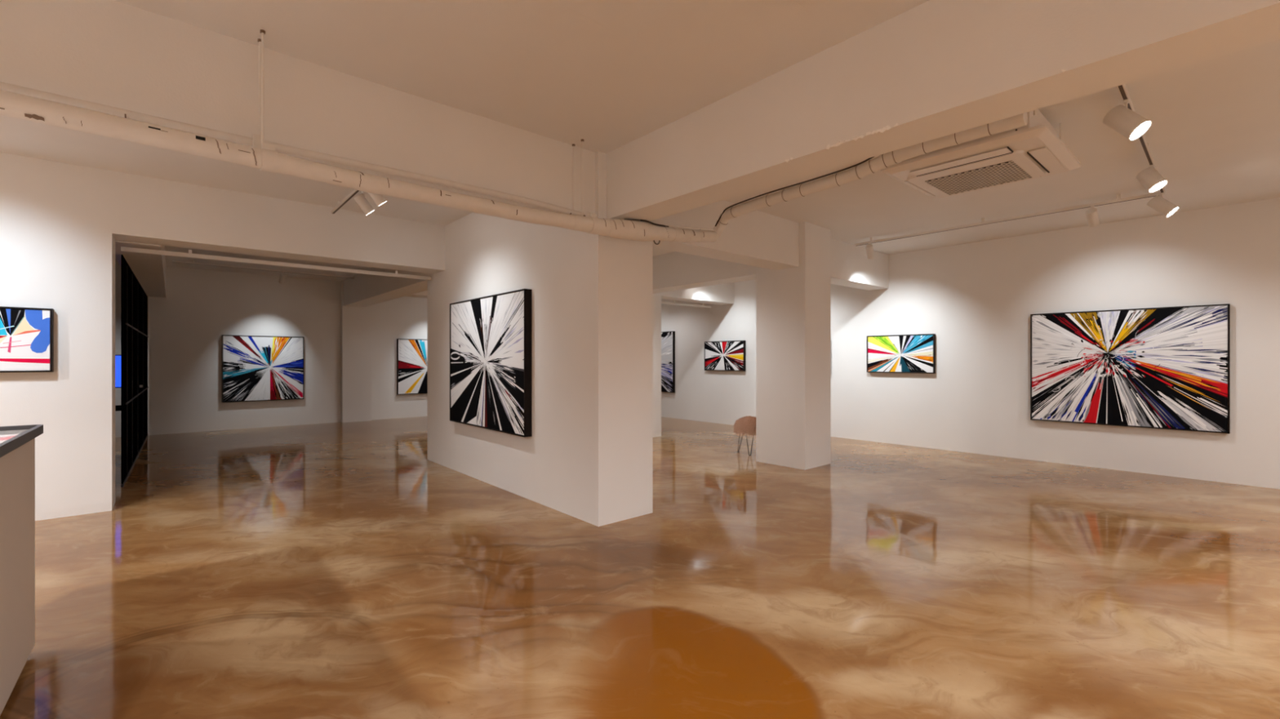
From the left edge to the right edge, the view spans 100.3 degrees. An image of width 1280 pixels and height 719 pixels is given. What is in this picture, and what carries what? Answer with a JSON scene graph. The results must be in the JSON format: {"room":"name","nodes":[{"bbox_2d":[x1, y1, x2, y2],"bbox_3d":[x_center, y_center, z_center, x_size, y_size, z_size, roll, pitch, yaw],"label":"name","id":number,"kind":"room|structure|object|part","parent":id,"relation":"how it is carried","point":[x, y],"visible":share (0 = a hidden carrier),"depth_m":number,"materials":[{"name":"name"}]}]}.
{"room":"museum","nodes":[
{"label":"museum","id":0,"kind":"room"},
{"bbox_2d":[0,152,444,520],"bbox_3d":[-5.555,-0.180,4.965,7.381,3.260,0.410,0,0,-41],"label":"wall","id":1,"kind":"structure","parent":0,"point":[57,242],"depth_m":5.04,"materials":[{"name":"paint"}]},
{"bbox_2d":[0,306,53,373],"bbox_3d":[-5.759,-0.173,4.469,1.152,0.572,0.068,0,0,-41],"label":"painting","id":2,"kind":"object","parent":1,"relation":"attached to","point":[26,334],"visible":1,"depth_m":4.73,"materials":[{"name":"multicoloured paint"}]},
{"bbox_2d":[115,262,427,437],"bbox_3d":[-7.466,-0.180,11.998,14.070,3.260,0.150,0,0,-41],"label":"wall","id":3,"kind":"structure","parent":0,"point":[186,327],"depth_m":11.24,"materials":[{"name":"paint"}]},
{"bbox_2d":[120,254,148,487],"bbox_3d":[-7.628,0.128,8.141,0.049,2.645,5.400,0,0,-40],"label":"door","id":4,"kind":"structure","parent":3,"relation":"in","point":[134,300],"depth_m":7.25,"materials":[{"name":"black paint"}]},
{"bbox_3d":[-6.091,0.113,6.310,0.012,2.615,0.614,0,0,-40],"label":"panel","id":5,"kind":"part","parent":4,"relation":"part of","materials":[{"name":"black paint"}]},
{"bbox_3d":[-6.561,0.113,6.862,0.012,2.615,0.824,0,0,-40],"label":"panel","id":6,"kind":"part","parent":4,"relation":"part of","materials":[{"name":"black paint"}]},
{"bbox_3d":[-7.638,1.436,8.132,0.020,0.028,5.400,0,0,-40],"label":"sill","id":7,"kind":"part","parent":4,"relation":"part of","materials":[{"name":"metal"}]},
{"bbox_3d":[-7.186,0.113,7.597,0.012,2.615,1.094,0,0,-40],"label":"panel","id":8,"kind":"part","parent":4,"relation":"part of","materials":[{"name":"black paint"}]},
{"bbox_3d":[-7.760,0.530,8.290,0.012,0.016,5.000,0,0,-40],"label":"rail","id":9,"kind":"part","parent":4,"relation":"part of","materials":[{"name":"metal"}]},
{"bbox_3d":[-7.760,-0.430,8.290,0.012,0.016,5.000,0,0,-40],"label":"rail","id":10,"kind":"part","parent":4,"relation":"part of","materials":[{"name":"metal"}]},
{"bbox_3d":[-7.980,0.113,8.530,0.012,2.615,1.344,0,0,-40],"label":"panel","id":11,"kind":"part","parent":4,"relation":"part of","materials":[{"name":"black paint"}]},
{"bbox_3d":[-8.904,0.113,9.616,0.012,2.615,1.494,0,0,-40],"label":"panel","id":12,"kind":"part","parent":4,"relation":"part of","materials":[{"name":"black paint"}]},
{"bbox_2d":[222,334,304,402],"bbox_3d":[-7.998,0.188,11.386,1.432,1.377,0.070,0,0,-41],"label":"painting","id":13,"kind":"object","parent":3,"relation":"attached to","point":[255,368],"visible":1,"depth_m":11.35,"materials":[{"name":"multicoloured paint"}]},
{"bbox_2d":[396,338,427,395],"bbox_3d":[-5.436,0.178,13.629,1.432,1.377,0.070,0,0,-41],"label":"painting","id":14,"kind":"object","parent":3,"relation":"attached to","point":[411,354],"visible":0.59,"depth_m":13.36,"materials":[{"name":"multicoloured paint"}]},
{"bbox_2d":[427,151,652,526],"bbox_3d":[-1.479,-0.180,6.397,0.639,3.260,4.125,0,0,-41],"label":"wall","id":15,"kind":"structure","parent":0,"point":[587,456],"depth_m":5.02,"materials":[{"name":"paint"}]},
{"bbox_2d":[449,288,531,437],"bbox_3d":[-1.785,0.035,6.196,0.085,1.512,1.947,0,0,-41],"label":"painting","id":16,"kind":"object","parent":15,"relation":"attached to","point":[491,335],"visible":1,"depth_m":5.97,"materials":[{"name":"black paint"}]},
{"bbox_2d":[0,416,1279,718],"bbox_3d":[-1.738,1.525,5.569,14.220,0.150,17.370,0,0,-41],"label":"floor","id":17,"kind":"structure","parent":0,"point":[327,571],"depth_m":3.40,"materials":[{"name":"brown concrete"}]},
{"bbox_2d":[0,424,43,715],"bbox_3d":[-2.529,0.888,1.541,0.808,1.124,2.360,0,0,-41],"label":"counter","id":18,"kind":"object","parent":17,"relation":"on","point":[17,443],"depth_m":2.34,"materials":[{"name":"laminate"}]},
{"bbox_2d":[0,429,28,443],"bbox_3d":[-2.529,0.356,1.541,0.768,0.021,2.320,0,0,-41],"label":"countertop","id":19,"kind":"structure","parent":18,"relation":"on","point":[4,435],"depth_m":2.49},
{"bbox_2d":[115,405,120,411],"bbox_3d":[-8.167,1.080,7.735,1.200,0.740,0.700,0,0,-41],"label":"desk","id":20,"kind":"object","parent":17,"relation":"on","point":[117,408],"visible":0.02,"depth_m":7.79,"materials":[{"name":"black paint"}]},
{"bbox_2d":[115,355,120,388],"bbox_3d":[-8.039,0.318,7.847,0.720,0.780,0.180,0,0,-41],"label":"monitor","id":21,"kind":"object","parent":20,"relation":"on","point":[117,357],"visible":0.02,"depth_m":8.01,"materials":[{"name":"blue glass"}]},
{"bbox_2d":[341,280,371,422],"bbox_3d":[-6.641,-0.180,12.520,0.620,3.260,0.150,0,0,-41],"label":"pillar","id":22,"kind":"structure","parent":17,"relation":"on","point":[356,322],"depth_m":12.45,"materials":[{"name":"paint"}]},
{"bbox_2d":[652,292,661,437],"bbox_3d":[-0.058,-0.180,10.124,0.650,3.260,0.650,0,0,-41],"label":"pillar","id":23,"kind":"structure","parent":17,"relation":"on","point":[656,297],"depth_m":10.02,"materials":[{"name":"paint"}]},
{"bbox_2d":[732,415,755,455],"bbox_3d":[1.695,1.163,8.265,0.540,0.587,0.540,0,0,-41],"label":"chair","id":24,"kind":"object","parent":17,"relation":"on","point":[746,424],"visible":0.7,"depth_m":8.10,"materials":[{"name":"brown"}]},
{"bbox_3d":[1.572,1.283,8.372,0.082,0.349,0.121,0,0,41],"label":"leg","id":25,"kind":"part","parent":24,"relation":"part of","materials":[{"name":"metal"}]},
{"bbox_3d":[1.697,1.008,8.264,0.400,0.213,0.400,0,0,-41],"label":"seat","id":26,"kind":"part","parent":24,"relation":"part of","materials":[{"name":"pink fur"}]},
{"bbox_3d":[1.666,1.283,8.101,0.121,0.349,0.082,0,0,11],"label":"leg","id":27,"kind":"part","parent":24,"relation":"part of","materials":[{"name":"metal"}]},
{"bbox_2d":[755,222,831,470],"bbox_3d":[2.154,-0.180,7.521,0.650,3.260,0.780,0,0,-41],"label":"pillar","id":28,"kind":"structure","parent":17,"relation":"on","point":[793,304],"depth_m":7.26,"materials":[{"name":"paint"}]},
{"bbox_2d":[0,0,1279,281],"bbox_3d":[-1.738,-1.884,5.569,14.220,0.152,17.370,0,0,-41],"label":"ceiling","id":29,"kind":"structure","parent":0,"point":[606,74],"depth_m":3.69,"materials":[{"name":"paint"}]},
{"bbox_2d":[115,240,165,297],"bbox_3d":[-7.293,-1.505,7.883,0.410,0.610,6.270,0,0,-41],"label":"ceiling beam","id":30,"kind":"structure","parent":29,"relation":"attached to","point":[149,269],"depth_m":6.89,"materials":[{"name":"paint"}]},
{"bbox_2d":[120,246,431,280],"bbox_3d":[-4.178,-1.167,6.563,3.161,0.084,0.045,0,0,-40],"label":"track","id":31,"kind":"object","parent":30,"relation":"hanging from","point":[189,255],"visible":1,"depth_m":6.31,"materials":[{"name":"white metal"}]},
{"bbox_2d":[172,260,354,278],"bbox_3d":[-7.270,-1.778,10.581,3.000,0.061,0.034,0,0,-41],"label":"track","id":32,"kind":"object","parent":29,"relation":"attached to","point":[174,261],"visible":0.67,"depth_m":10.41,"materials":[{"name":"white metal"}]},
{"bbox_2d":[278,273,286,284],"bbox_3d":[-7.150,-1.619,10.687,0.184,0.212,0.100,0,0,40],"label":"spotlight","id":33,"kind":"object","parent":32,"relation":"hanging from","point":[282,276],"visible":1,"depth_m":10.66,"materials":[{"name":"white metal"}]},
{"bbox_2d":[0,0,595,217],"bbox_3d":[-3.293,-1.520,2.381,7.381,0.580,0.380,0,0,-41],"label":"ceiling beam","id":34,"kind":"structure","parent":29,"relation":"attached to","point":[113,53],"depth_m":3.11,"materials":[{"name":"paint"}]},
{"bbox_2d":[331,189,359,213],"bbox_3d":[-2.991,-1.766,5.588,0.034,0.086,1.950,0,0,-41],"label":"track","id":35,"kind":"object","parent":29,"relation":"attached to","point":[352,194],"visible":0.58,"depth_m":5.87,"materials":[{"name":"white metal"}]},
{"bbox_2d":[353,191,374,214],"bbox_3d":[-2.843,-1.610,5.512,0.195,0.230,0.102,0,0,-41],"label":"spotlight","id":36,"kind":"object","parent":35,"relation":"hanging from","point":[361,200],"visible":0.99,"depth_m":5.48,"materials":[{"name":"white metal"}]},
{"bbox_2d":[368,192,386,206],"bbox_3d":[-2.567,-1.610,5.196,0.195,0.230,0.102,0,0,-41],"label":"spotlight","id":37,"kind":"object","parent":35,"relation":"hanging from","point":[379,199],"visible":0.45,"depth_m":5.17,"materials":[{"name":"white metal"}]},
{"bbox_2d":[343,267,427,306],"bbox_3d":[-4.711,-1.520,10.209,0.440,0.580,5.870,0,0,-41],"label":"ceiling beam","id":38,"kind":"structure","parent":29,"relation":"attached to","point":[363,290],"depth_m":10.36,"materials":[{"name":"paint"}]},
{"bbox_2d":[405,289,427,297],"bbox_3d":[-2.230,-1.520,12.203,5.920,0.580,0.400,0,0,-41],"label":"ceiling beam","id":39,"kind":"structure","parent":29,"relation":"attached to","point":[423,294],"depth_m":10.29,"materials":[{"name":"paint"}]},
{"bbox_2d":[0,29,1027,244],"bbox_3d":[-1.698,-1.420,1.641,8.767,0.778,2.807,0,0,-41],"label":"drain pipe","id":40,"kind":"object","parent":29,"relation":"hanging from","point":[264,157],"visible":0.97,"depth_m":3.33,"materials":[{"name":"paint"}]},
{"bbox_3d":[-2.148,-1.531,3.023,0.013,0.556,0.013,0,0,26],"label":"hanger rod","id":41,"kind":"part","parent":40,"relation":"part of","materials":[{"name":"white metal"}]},
{"bbox_3d":[-2.076,-1.476,2.941,0.013,0.665,0.013,0,0,26],"label":"hanger rod","id":42,"kind":"part","parent":40,"relation":"part of","materials":[{"name":"white metal"}]},
{"bbox_2d":[0,81,584,216],"bbox_3d":[-3.182,-1.225,2.132,7.181,0.065,0.044,0,0,-41],"label":"conduit","id":43,"kind":"object","parent":40,"relation":"attached to","point":[96,107],"visible":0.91,"depth_m":2.99,"materials":[{"name":"metal"}]},
{"bbox_3d":[-0.559,-1.479,4.495,0.007,0.660,0.007,0,0,26],"label":"hanger rod","id":44,"kind":"part","parent":40,"relation":"part of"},
{"bbox_3d":[-0.473,-1.479,4.397,0.007,0.660,0.007,0,0,26],"label":"hanger rod","id":45,"kind":"part","parent":40,"relation":"part of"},
{"bbox_2d":[624,218,668,226],"bbox_3d":[0.072,-1.216,4.736,0.493,0.035,0.037,0,0,-37],"label":"cable","id":46,"kind":"object","parent":40,"relation":"on","point":[644,220],"visible":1,"depth_m":4.73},
{"bbox_2d":[666,224,714,231],"bbox_3d":[0.503,-1.260,5.104,0.642,0.072,0.036,0,0,-41],"label":"wire","id":47,"kind":"object","parent":40,"relation":"attached to","point":[668,224],"visible":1,"depth_m":5.06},
{"bbox_2d":[715,156,874,226],"bbox_3d":[1.264,-1.443,4.696,0.045,0.247,1.606,0,0,-41],"label":"cable","id":48,"kind":"object","parent":40,"relation":"attached to","point":[868,159],"visible":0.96,"depth_m":4.58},
{"bbox_2d":[661,282,733,305],"bbox_3d":[1.065,-1.520,11.133,2.370,0.580,0.350,0,0,-41],"label":"ceiling beam","id":49,"kind":"structure","parent":29,"relation":"attached to","point":[722,294],"depth_m":11.22,"materials":[{"name":"paint"}]},
{"bbox_2d":[661,300,711,308],"bbox_3d":[0.802,-1.210,11.268,2.050,0.119,0.040,0,0,-41],"label":"track","id":50,"kind":"object","parent":49,"relation":"attached to","point":[673,301],"visible":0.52,"depth_m":11.39,"materials":[{"name":"white metal"}]},
{"bbox_2d":[652,251,755,293],"bbox_3d":[0.986,-1.520,8.811,0.410,0.580,2.700,0,0,-41],"label":"ceiling beam","id":51,"kind":"structure","parent":29,"relation":"attached to","point":[675,270],"depth_m":8.72,"materials":[{"name":"paint"}]},
{"bbox_2d":[652,200,799,270],"bbox_3d":[0.921,-1.520,6.288,2.830,0.580,0.370,0,0,-41],"label":"ceiling beam","id":52,"kind":"structure","parent":29,"relation":"attached to","point":[757,238],"depth_m":6.35,"materials":[{"name":"paint"}]},
{"bbox_2d":[831,238,888,290],"bbox_3d":[3.270,-1.520,8.577,2.420,0.580,0.360,0,0,-41],"label":"ceiling beam","id":53,"kind":"structure","parent":29,"relation":"attached to","point":[851,266],"depth_m":8.56,"materials":[{"name":"paint"}]},
{"bbox_2d":[606,0,1279,222],"bbox_3d":[2.107,-1.514,2.194,0.338,0.593,6.925,0,0,-41],"label":"ceiling beam","id":54,"kind":"structure","parent":29,"relation":"attached to","point":[933,69],"depth_m":2.76,"materials":[{"name":"paint"}]},
{"bbox_2d":[880,109,1080,198],"bbox_3d":[2.657,-1.623,4.180,1.095,0.372,1.070,0,0,-41],"label":"air conditioner","id":55,"kind":"object","parent":29,"relation":"hanging from","point":[1033,150],"visible":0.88,"depth_m":3.97,"materials":[{"name":"plastic"}]},
{"bbox_2d":[924,160,1031,195],"bbox_3d":[2.706,-1.440,4.279,0.547,0.004,0.602,0,0,-41],"label":"grille","id":56,"kind":"object","parent":55,"relation":"attached to","point":[1006,171],"depth_m":4.24,"materials":[{"name":"plastic"}]},
{"bbox_3d":[3.220,-1.730,4.095,0.011,0.159,0.011,0,0,26],"label":"hanger rod","id":57,"kind":"part","parent":55,"relation":"part of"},
{"bbox_2d":[854,191,1159,245],"bbox_3d":[4.364,-1.766,6.857,0.034,0.086,3.330,0,0,-41],"label":"track","id":58,"kind":"object","parent":29,"relation":"attached to","point":[1118,199],"visible":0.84,"depth_m":6.52,"materials":[{"name":"white metal"}]},
{"bbox_2d":[865,243,874,259],"bbox_3d":[3.419,-1.609,7.938,0.100,0.231,0.189,0,0,37],"label":"spotlight","id":59,"kind":"object","parent":58,"relation":"attached to","point":[869,248],"visible":1,"depth_m":7.90,"materials":[{"name":"white metal"}]},
{"bbox_2d":[1085,205,1099,226],"bbox_3d":[5.099,-1.612,6.019,0.204,0.227,0.106,0,0,-41],"label":"spotlight","id":60,"kind":"object","parent":58,"relation":"attached to","point":[1091,214],"visible":1,"depth_m":5.99,"materials":[{"name":"white metal"}]},
{"bbox_2d":[1116,84,1165,193],"bbox_3d":[4.226,-1.766,4.457,3.330,0.086,0.035,0,0,-42],"label":"track","id":61,"kind":"object","parent":29,"relation":"attached to","point":[1122,90],"visible":0.52,"depth_m":4.20,"materials":[{"name":"metal"}]},
{"bbox_2d":[1102,98,1151,140],"bbox_3d":[3.238,-1.589,3.558,0.132,0.271,0.241,0,0,-30],"label":"spotlight","id":62,"kind":"object","parent":61,"relation":"hanging from","point":[1120,118],"visible":1,"depth_m":3.53,"materials":[{"name":"white metal"}]},
{"bbox_3d":[3.238,-1.658,3.559,0.032,0.129,0.032,0,0,13],"label":"stem","id":63,"kind":"part","parent":62,"relation":"part of","materials":[{"name":"white metal"}]},
{"bbox_2d":[1136,164,1167,192],"bbox_3d":[4.547,-1.607,4.750,0.132,0.236,0.203,0,0,-26],"label":"spotlight","id":64,"kind":"object","parent":61,"relation":"hanging from","point":[1150,178],"visible":1,"depth_m":4.72,"materials":[{"name":"white metal"}]},
{"bbox_2d":[1146,192,1178,217],"bbox_3d":[5.414,-1.597,5.535,0.130,0.256,0.236,0,0,-41],"label":"spotlight","id":65,"kind":"object","parent":61,"relation":"hanging from","point":[1158,203],"visible":1,"depth_m":5.51,"materials":[{"name":"white metal"}]},
{"bbox_2d":[661,197,1279,488],"bbox_3d":[3.555,-0.180,10.203,0.150,3.260,17.370,0,0,-41],"label":"wall","id":66,"kind":"structure","parent":0,"point":[978,300],"depth_m":7.82,"materials":[{"name":"paint"}]},
{"bbox_2d":[661,331,675,392],"bbox_3d":[0.202,0.060,13.866,0.070,1.512,1.932,0,0,-41],"label":"painting","id":67,"kind":"object","parent":66,"relation":"attached to","point":[668,338],"visible":0.35,"depth_m":13.26,"materials":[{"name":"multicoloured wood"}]},
{"bbox_2d":[704,340,746,371],"bbox_3d":[1.885,-0.080,11.944,0.068,0.662,1.132,0,0,-41],"label":"painting","id":68,"kind":"object","parent":66,"relation":"attached to","point":[718,355],"visible":1,"depth_m":11.88,"materials":[{"name":"multicoloured paint"}]},
{"bbox_2d":[866,333,935,373],"bbox_3d":[4.405,-0.095,9.066,0.068,0.642,1.107,0,0,-41],"label":"painting","id":69,"kind":"object","parent":66,"relation":"attached to","point":[904,353],"visible":1,"depth_m":9.01,"materials":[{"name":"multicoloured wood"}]},
{"bbox_2d":[1030,303,1230,433],"bbox_3d":[6.251,0.108,6.957,0.068,1.512,1.917,0,0,-41],"label":"painting","id":70,"kind":"object","parent":66,"relation":"attached to","point":[1165,367],"visible":1,"depth_m":6.83,"materials":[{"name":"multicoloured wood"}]}
]}

